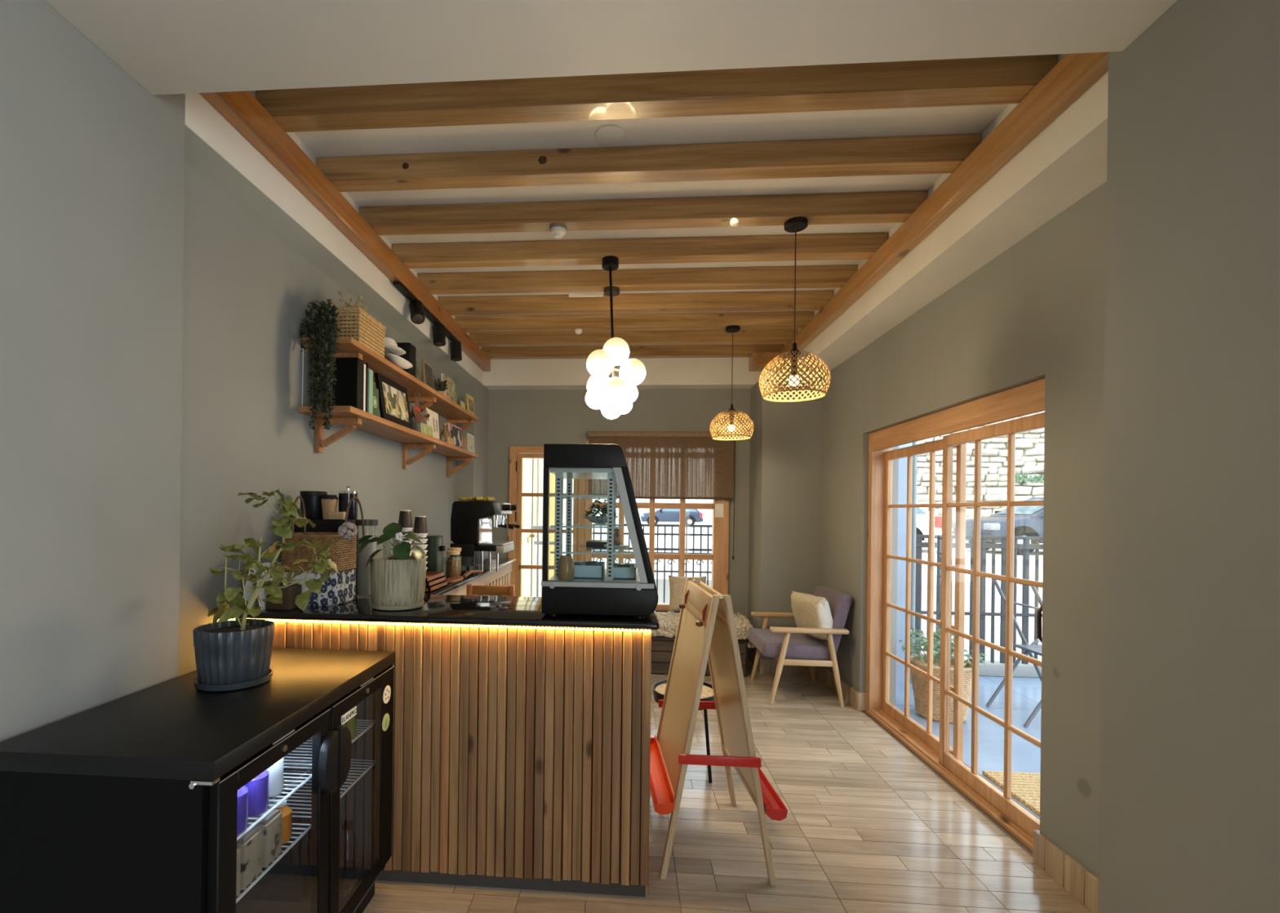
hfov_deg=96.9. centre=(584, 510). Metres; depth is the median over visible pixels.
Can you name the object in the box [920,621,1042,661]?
floor
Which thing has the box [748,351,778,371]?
block
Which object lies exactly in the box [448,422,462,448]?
magazine
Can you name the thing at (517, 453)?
door
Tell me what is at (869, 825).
floor
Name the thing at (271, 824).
carton
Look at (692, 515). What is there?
car
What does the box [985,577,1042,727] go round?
folding chair
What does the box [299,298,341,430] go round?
trailing plant
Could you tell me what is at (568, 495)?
glass shelf
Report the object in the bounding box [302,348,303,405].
string
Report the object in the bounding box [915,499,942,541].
car
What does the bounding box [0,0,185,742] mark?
wall
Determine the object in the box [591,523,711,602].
balcony railing
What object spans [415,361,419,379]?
book
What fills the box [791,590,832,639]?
throw pillow
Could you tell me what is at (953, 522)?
lamp
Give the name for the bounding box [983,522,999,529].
license plate
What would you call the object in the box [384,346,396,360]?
storage box
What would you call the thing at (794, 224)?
woven pendant
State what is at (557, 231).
smoke detector
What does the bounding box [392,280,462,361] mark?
track light
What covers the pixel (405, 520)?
cup
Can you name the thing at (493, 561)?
stack
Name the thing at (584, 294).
cable trunking
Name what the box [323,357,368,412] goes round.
binder
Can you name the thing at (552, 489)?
wall
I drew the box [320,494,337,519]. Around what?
paper cup
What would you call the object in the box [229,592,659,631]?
countertop
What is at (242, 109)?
girder
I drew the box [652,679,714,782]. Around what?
round side table
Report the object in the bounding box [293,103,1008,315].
ceiling
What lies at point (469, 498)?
folded cloth
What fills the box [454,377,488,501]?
column
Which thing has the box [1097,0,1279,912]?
wall
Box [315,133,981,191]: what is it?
joist
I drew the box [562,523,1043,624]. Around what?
street
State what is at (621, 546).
serving plate
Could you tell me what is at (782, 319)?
joist
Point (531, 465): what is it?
column
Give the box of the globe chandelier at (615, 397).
[585,255,645,418]
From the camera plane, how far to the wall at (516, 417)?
5.56 m
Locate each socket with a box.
[729,411,733,425]
[791,354,797,376]
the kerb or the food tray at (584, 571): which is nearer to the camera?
the food tray at (584, 571)
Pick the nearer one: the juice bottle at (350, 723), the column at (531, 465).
the juice bottle at (350, 723)
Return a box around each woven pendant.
[709,324,753,439]
[758,216,831,401]
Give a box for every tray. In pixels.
[424,581,448,592]
[425,571,444,582]
[425,576,446,587]
[474,544,496,551]
[573,560,604,578]
[586,539,606,547]
[613,562,635,579]
[649,733,675,814]
[757,767,787,820]
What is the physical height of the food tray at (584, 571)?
0.050 m
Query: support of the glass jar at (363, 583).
on the countertop at (514, 611)
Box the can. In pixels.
[244,768,268,816]
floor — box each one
[362,658,1092,912]
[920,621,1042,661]
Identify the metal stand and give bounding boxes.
[526,525,555,596]
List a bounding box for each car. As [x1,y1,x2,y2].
[640,508,702,524]
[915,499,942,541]
[952,497,1044,555]
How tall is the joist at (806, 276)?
0.108 m
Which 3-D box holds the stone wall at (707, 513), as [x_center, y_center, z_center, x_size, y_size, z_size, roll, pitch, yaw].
[3.486,-3.188,46.372,60.000,8.700,1.000,1,0,4]
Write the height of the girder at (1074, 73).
0.118 m
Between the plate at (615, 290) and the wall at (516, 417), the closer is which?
the plate at (615, 290)
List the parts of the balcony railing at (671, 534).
rail, rail, rail, rail, rail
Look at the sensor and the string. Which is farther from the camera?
the sensor
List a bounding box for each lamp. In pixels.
[934,515,942,528]
[952,521,955,528]
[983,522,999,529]
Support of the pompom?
on the tote bag
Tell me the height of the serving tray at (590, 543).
0.025 m
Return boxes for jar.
[271,798,292,844]
[355,519,377,595]
[445,550,460,577]
[446,546,462,573]
[557,555,574,580]
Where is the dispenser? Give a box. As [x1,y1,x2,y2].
[424,534,445,572]
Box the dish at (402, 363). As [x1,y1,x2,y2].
[386,353,413,368]
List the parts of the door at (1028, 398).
sliding sash, sill, sliding sash, handle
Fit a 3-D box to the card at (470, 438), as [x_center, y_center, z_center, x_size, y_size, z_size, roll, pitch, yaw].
[-0.972,-0.573,4.846,0.022,0.160,0.200,1,0,4]
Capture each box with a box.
[266,582,302,609]
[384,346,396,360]
[573,560,582,564]
[586,560,597,565]
[617,562,630,567]
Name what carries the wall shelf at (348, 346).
attached to the wall at (246, 292)
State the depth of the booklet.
3.72 m
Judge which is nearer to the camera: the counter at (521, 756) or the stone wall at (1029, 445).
the counter at (521, 756)
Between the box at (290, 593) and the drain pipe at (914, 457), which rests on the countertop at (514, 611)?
the box at (290, 593)
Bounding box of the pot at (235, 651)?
[192,618,274,684]
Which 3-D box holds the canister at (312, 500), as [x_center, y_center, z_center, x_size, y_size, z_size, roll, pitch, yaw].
[-1.260,-0.026,2.631,0.114,0.130,0.113,1,0,4]
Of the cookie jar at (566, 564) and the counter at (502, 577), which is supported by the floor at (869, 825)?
the counter at (502, 577)
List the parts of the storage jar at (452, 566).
lid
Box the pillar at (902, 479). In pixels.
[895,442,912,683]
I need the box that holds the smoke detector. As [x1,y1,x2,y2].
[549,223,567,239]
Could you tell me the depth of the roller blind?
5.44 m
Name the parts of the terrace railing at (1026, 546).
rail, rail, rail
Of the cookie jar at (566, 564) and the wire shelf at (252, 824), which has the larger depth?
the cookie jar at (566, 564)
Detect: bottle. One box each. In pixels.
[236,785,248,835]
[266,757,283,797]
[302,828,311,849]
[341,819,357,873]
[346,706,355,737]
[441,422,448,435]
[445,422,449,436]
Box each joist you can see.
[255,53,1057,132]
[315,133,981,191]
[359,190,927,235]
[391,232,888,268]
[417,264,857,294]
[438,290,833,315]
[454,311,813,332]
[469,328,797,346]
[480,343,784,359]
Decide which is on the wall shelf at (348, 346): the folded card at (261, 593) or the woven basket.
the woven basket
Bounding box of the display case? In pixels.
[541,443,658,617]
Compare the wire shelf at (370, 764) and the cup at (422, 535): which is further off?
the cup at (422, 535)
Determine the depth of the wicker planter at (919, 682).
3.92 m
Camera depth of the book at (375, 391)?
3.04 m
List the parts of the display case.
corner post, corner post, ceiling panel, floor panel, trim, trim, sloped post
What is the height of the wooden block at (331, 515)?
0.035 m
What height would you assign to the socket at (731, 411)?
0.112 m
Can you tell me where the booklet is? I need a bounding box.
[419,422,432,436]
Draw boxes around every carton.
[235,844,240,896]
[236,825,262,888]
[247,808,281,866]
[462,435,466,449]
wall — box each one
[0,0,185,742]
[178,164,456,675]
[487,388,751,658]
[520,457,555,596]
[562,478,712,524]
[819,181,1106,877]
[916,410,1044,543]
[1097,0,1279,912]
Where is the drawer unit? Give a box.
[290,518,358,592]
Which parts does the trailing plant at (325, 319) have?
pot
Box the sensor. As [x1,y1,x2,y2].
[574,328,582,333]
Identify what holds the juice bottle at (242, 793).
in the fridge
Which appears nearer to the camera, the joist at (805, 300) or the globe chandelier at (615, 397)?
the globe chandelier at (615, 397)
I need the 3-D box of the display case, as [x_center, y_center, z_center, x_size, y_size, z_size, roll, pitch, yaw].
[0.066,0.078,2.341,0.459,0.649,0.509,1,0,4]
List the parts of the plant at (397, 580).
pot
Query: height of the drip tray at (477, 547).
0.037 m
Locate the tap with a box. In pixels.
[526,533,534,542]
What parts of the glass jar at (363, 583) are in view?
lid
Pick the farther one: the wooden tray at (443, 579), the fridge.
the wooden tray at (443, 579)
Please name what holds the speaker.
on the wall shelf at (348, 346)
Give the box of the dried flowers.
[329,290,368,314]
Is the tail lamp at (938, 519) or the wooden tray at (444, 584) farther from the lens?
the tail lamp at (938, 519)
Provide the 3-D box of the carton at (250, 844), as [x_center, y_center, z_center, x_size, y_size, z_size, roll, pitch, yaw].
[-0.844,0.847,1.386,0.072,0.115,0.068,1,0,4]
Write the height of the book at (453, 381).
0.216 m
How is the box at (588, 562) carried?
in the food tray at (584, 571)
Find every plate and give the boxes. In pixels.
[604,285,619,296]
[604,544,628,549]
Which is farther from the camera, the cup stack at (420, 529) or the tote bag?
the cup stack at (420, 529)
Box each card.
[242,562,272,609]
[425,407,439,439]
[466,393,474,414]
[466,432,475,453]
[715,503,723,516]
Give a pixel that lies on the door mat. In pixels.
(1025, 786)
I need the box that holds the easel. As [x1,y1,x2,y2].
[649,576,787,885]
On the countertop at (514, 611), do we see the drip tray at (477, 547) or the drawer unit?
the drawer unit
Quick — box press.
[337,485,358,519]
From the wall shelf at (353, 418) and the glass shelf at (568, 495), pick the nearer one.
the glass shelf at (568, 495)
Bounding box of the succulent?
[436,377,448,396]
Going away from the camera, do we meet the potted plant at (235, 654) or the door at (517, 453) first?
the potted plant at (235, 654)
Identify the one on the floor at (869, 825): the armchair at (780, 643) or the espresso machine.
the armchair at (780, 643)
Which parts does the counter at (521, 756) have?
panel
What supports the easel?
on the floor at (869, 825)
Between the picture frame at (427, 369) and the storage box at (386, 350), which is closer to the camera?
the storage box at (386, 350)
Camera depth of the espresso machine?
3.79 m
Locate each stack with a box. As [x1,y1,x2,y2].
[398,510,413,555]
[413,515,427,569]
[484,558,496,569]
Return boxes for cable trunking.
[568,292,603,297]
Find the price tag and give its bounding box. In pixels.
[459,400,465,408]
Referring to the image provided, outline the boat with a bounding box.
[411,391,429,423]
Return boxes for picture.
[382,382,409,422]
[424,362,433,388]
[468,397,473,412]
[468,435,474,451]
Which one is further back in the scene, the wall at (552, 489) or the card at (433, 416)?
the wall at (552, 489)
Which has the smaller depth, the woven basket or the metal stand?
the woven basket
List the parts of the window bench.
panel, panel, panel, seat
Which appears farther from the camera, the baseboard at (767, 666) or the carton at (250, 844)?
the baseboard at (767, 666)
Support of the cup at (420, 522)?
on the cup stack at (420, 529)
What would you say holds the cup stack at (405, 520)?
on the countertop at (503, 562)
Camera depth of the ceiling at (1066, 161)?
2.36 m
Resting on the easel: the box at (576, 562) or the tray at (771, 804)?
the tray at (771, 804)
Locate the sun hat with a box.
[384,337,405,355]
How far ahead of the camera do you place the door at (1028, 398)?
3.13 m
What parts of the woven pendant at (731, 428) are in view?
cord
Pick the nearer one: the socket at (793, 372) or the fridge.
the fridge
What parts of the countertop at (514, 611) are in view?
led strip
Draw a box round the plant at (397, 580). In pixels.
[358,522,426,610]
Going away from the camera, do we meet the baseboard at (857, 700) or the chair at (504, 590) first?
the chair at (504, 590)
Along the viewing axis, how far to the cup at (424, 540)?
3.10 m
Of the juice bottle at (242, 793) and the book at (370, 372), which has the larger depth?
the book at (370, 372)
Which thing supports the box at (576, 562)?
in the food tray at (584, 571)
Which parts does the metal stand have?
post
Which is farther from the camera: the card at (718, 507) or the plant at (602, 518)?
the card at (718, 507)
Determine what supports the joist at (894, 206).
attached to the ceiling at (962, 119)
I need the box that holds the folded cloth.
[458,496,494,501]
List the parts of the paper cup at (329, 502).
lid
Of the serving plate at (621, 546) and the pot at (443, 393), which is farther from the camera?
the pot at (443, 393)
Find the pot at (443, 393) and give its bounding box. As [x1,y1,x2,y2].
[437,391,446,396]
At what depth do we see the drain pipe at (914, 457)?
4.76 m
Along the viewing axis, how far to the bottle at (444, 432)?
4.17 m
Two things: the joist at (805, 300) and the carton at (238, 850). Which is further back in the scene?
the joist at (805, 300)
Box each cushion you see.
[747,627,829,660]
[811,585,852,660]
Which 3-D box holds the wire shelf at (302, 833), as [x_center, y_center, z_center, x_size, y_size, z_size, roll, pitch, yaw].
[-1.018,0.909,1.446,0.442,0.009,0.405,1,0,4]
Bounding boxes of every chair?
[466,583,515,595]
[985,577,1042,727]
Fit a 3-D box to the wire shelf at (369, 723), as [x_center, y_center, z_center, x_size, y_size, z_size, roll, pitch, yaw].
[-0.985,0.764,1.877,0.442,0.009,0.380,1,0,4]
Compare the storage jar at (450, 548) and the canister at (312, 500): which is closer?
the canister at (312, 500)
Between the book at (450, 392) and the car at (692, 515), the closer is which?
the book at (450, 392)
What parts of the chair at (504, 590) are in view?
leg, rail, leg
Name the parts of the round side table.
leg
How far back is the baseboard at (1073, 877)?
2.14 m
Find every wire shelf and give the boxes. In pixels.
[235,824,311,902]
[236,773,311,840]
[268,761,374,802]
[351,720,375,742]
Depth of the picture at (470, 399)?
4.84 m
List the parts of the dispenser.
spout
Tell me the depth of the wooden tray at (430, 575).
3.01 m
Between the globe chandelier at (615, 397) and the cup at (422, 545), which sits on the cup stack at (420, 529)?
the cup at (422, 545)
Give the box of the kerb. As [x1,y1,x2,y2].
[968,659,1041,677]
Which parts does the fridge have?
panel, door, vent plate, floor panel, handle, handle, door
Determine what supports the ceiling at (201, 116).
attached to the ceiling at (962, 119)
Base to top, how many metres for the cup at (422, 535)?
0.022 m
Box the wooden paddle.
[446,569,482,582]
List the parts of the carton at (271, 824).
lid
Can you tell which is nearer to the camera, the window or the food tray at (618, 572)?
the food tray at (618, 572)
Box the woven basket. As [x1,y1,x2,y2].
[324,306,386,357]
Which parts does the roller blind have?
head rail, pull cord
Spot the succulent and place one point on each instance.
(442, 386)
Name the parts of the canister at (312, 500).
lid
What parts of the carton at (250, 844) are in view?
lid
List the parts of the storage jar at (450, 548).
lid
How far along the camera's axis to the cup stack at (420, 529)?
3.10 m
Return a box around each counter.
[227,619,651,896]
[443,563,511,595]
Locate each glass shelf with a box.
[551,543,629,551]
[552,521,622,525]
[561,493,617,497]
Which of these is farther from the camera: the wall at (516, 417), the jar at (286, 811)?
the wall at (516, 417)
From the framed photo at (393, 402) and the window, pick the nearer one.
the framed photo at (393, 402)
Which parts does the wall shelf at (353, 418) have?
arm, arm, arm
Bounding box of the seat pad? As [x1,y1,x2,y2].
[651,611,755,647]
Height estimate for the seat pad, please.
0.228 m
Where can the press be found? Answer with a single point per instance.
(344, 496)
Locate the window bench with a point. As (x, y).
(662, 646)
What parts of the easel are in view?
rail, leg, leg, paper rail, rail, rail, leg, paper rail, rail, leg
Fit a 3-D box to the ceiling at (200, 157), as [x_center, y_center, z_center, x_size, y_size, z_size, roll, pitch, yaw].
[-1.193,-1.216,3.730,0.160,0.003,3.900,1,0,4]
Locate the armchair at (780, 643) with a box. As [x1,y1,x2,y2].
[747,585,852,707]
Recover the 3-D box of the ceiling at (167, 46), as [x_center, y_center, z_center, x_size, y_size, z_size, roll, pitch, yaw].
[-0.109,-1.381,-0.775,2.664,0.360,4.676,1,0,4]
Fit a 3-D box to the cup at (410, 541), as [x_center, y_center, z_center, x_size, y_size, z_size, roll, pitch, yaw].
[-0.974,0.168,3.072,0.080,0.022,0.079,1,0,4]
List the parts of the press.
lid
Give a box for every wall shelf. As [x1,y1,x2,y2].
[297,405,478,477]
[298,336,479,431]
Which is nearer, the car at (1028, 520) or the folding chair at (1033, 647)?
the folding chair at (1033, 647)
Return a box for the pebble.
[439,434,446,441]
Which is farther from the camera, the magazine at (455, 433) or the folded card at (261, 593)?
the magazine at (455, 433)
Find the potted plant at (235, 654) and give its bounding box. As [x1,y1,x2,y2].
[192,488,338,691]
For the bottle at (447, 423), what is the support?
on the wall shelf at (353, 418)
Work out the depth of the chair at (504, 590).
3.25 m
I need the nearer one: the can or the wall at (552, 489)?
the can
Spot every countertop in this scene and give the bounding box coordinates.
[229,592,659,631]
[424,556,515,594]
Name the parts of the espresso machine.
leg, leg, leg, steam knob, handle, handle, steam knob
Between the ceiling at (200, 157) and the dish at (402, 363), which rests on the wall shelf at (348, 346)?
the dish at (402, 363)
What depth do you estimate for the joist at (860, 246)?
3.24 m
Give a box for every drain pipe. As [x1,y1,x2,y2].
[537,457,543,596]
[910,440,917,682]
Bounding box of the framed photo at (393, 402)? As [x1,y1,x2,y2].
[373,372,412,429]
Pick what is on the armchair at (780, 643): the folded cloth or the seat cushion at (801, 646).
the seat cushion at (801, 646)
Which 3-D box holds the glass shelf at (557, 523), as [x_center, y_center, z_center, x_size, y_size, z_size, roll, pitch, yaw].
[0.024,0.057,2.350,0.272,0.005,0.398,1,0,4]
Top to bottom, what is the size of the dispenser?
0.264 m
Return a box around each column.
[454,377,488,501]
[522,457,538,596]
[747,376,822,672]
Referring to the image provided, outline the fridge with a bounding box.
[0,647,395,912]
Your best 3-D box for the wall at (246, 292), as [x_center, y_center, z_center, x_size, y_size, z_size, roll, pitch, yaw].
[-1.374,-0.086,3.828,0.190,2.980,4.070,1,0,4]
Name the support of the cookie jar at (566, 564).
on the display case
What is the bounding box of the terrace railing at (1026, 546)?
[915,534,1043,663]
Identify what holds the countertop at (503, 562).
on the counter at (502, 577)
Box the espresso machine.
[449,501,519,571]
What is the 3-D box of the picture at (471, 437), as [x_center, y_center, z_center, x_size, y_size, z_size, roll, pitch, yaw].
[-0.966,-0.573,4.845,0.008,0.120,0.160,1,0,4]
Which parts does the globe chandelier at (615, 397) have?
globe, globe, globe, globe, rod, globe, globe, globe, globe, globe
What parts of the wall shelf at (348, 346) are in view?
arm, arm, arm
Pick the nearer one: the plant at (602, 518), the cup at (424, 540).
the plant at (602, 518)
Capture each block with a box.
[328,511,346,519]
[445,435,449,443]
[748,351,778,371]
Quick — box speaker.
[395,342,416,377]
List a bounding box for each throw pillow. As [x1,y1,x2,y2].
[668,575,706,611]
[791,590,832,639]
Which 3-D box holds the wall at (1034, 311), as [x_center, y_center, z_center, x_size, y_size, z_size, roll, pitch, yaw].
[2.087,-0.045,3.445,0.250,2.980,3.980,1,0,4]
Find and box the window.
[584,440,728,610]
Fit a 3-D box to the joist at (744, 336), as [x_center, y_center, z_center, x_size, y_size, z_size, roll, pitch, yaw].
[0.399,-1.500,4.917,2.826,0.108,0.094,1,0,4]
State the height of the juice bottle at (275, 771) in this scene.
0.121 m
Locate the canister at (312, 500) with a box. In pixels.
[299,490,327,519]
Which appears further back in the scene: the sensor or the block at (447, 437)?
the sensor
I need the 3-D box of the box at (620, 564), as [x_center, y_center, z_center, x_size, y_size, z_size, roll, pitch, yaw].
[0.158,0.236,2.253,0.050,0.050,0.063,1,0,4]
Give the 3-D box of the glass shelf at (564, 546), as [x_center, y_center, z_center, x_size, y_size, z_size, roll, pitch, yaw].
[0.037,0.156,2.349,0.299,0.005,0.398,1,0,4]
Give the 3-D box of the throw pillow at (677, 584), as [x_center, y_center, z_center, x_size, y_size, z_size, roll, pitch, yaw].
[0.972,0.784,5.313,0.356,0.333,0.158,1,0,4]
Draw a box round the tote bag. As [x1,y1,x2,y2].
[280,495,364,605]
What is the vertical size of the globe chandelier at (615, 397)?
0.920 m
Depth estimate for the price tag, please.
4.54 m
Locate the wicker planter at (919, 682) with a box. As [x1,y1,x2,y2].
[897,619,986,723]
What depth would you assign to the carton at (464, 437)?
4.65 m
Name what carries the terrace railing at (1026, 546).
on the kerb
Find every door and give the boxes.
[508,445,585,596]
[865,377,1044,851]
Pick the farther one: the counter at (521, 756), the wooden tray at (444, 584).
the wooden tray at (444, 584)
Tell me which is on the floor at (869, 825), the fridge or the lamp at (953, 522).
the fridge
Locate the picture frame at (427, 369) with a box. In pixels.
[421,360,434,389]
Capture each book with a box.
[367,368,373,413]
[372,386,379,416]
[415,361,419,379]
[440,372,455,402]
[453,381,456,403]
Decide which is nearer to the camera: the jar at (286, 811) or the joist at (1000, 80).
the jar at (286, 811)
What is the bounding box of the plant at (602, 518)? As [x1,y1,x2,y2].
[583,497,617,523]
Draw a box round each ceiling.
[44,0,1177,94]
[184,124,473,377]
[185,90,483,384]
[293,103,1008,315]
[483,357,781,389]
[781,53,1108,376]
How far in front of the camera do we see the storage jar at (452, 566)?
3.43 m
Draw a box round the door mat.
[982,770,1039,816]
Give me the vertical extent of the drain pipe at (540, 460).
4.200 m
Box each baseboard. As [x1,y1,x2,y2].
[759,658,816,675]
[816,666,866,711]
[1032,829,1098,912]
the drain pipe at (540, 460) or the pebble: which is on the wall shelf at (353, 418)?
the pebble
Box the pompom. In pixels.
[337,521,357,539]
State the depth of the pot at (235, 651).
1.63 m
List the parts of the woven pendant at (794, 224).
bulb, cord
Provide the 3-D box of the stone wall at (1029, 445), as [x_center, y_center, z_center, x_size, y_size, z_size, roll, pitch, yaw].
[18.260,-2.261,19.303,18.500,7.200,1.797,1,0,4]
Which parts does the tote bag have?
handle, handle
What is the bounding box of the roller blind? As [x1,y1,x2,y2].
[586,431,735,559]
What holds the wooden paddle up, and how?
on the countertop at (503, 562)
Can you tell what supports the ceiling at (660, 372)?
attached to the ceiling at (962, 119)
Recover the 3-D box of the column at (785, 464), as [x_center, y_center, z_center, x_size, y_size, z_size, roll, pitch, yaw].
[1.835,0.132,5.213,0.510,2.620,0.490,1,0,4]
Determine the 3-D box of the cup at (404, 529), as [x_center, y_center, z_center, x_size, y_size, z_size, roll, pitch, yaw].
[-0.973,0.105,3.072,0.080,0.022,0.079,1,0,4]
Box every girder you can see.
[200,90,490,371]
[775,51,1108,369]
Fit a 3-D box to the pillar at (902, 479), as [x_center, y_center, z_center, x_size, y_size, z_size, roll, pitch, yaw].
[2.685,-0.093,5.080,0.200,3.110,0.630,1,0,4]
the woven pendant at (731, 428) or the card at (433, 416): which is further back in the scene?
the woven pendant at (731, 428)
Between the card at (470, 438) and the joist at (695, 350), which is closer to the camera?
the card at (470, 438)
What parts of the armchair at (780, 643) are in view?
leg, armrest, leg, rail, armrest, leg, leg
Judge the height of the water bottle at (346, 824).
0.211 m
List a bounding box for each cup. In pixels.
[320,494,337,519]
[398,511,413,527]
[399,538,413,543]
[401,527,413,531]
[413,516,427,533]
[413,533,427,537]
[413,538,427,542]
[413,543,427,548]
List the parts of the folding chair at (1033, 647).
leg, rail, leg, rail, seat, leg, leg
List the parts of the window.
post, sill, post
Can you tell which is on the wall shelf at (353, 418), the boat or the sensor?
the boat
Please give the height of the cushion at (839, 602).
0.490 m
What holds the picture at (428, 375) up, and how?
attached to the picture frame at (427, 369)
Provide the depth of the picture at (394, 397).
3.28 m
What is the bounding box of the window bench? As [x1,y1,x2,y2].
[651,635,748,675]

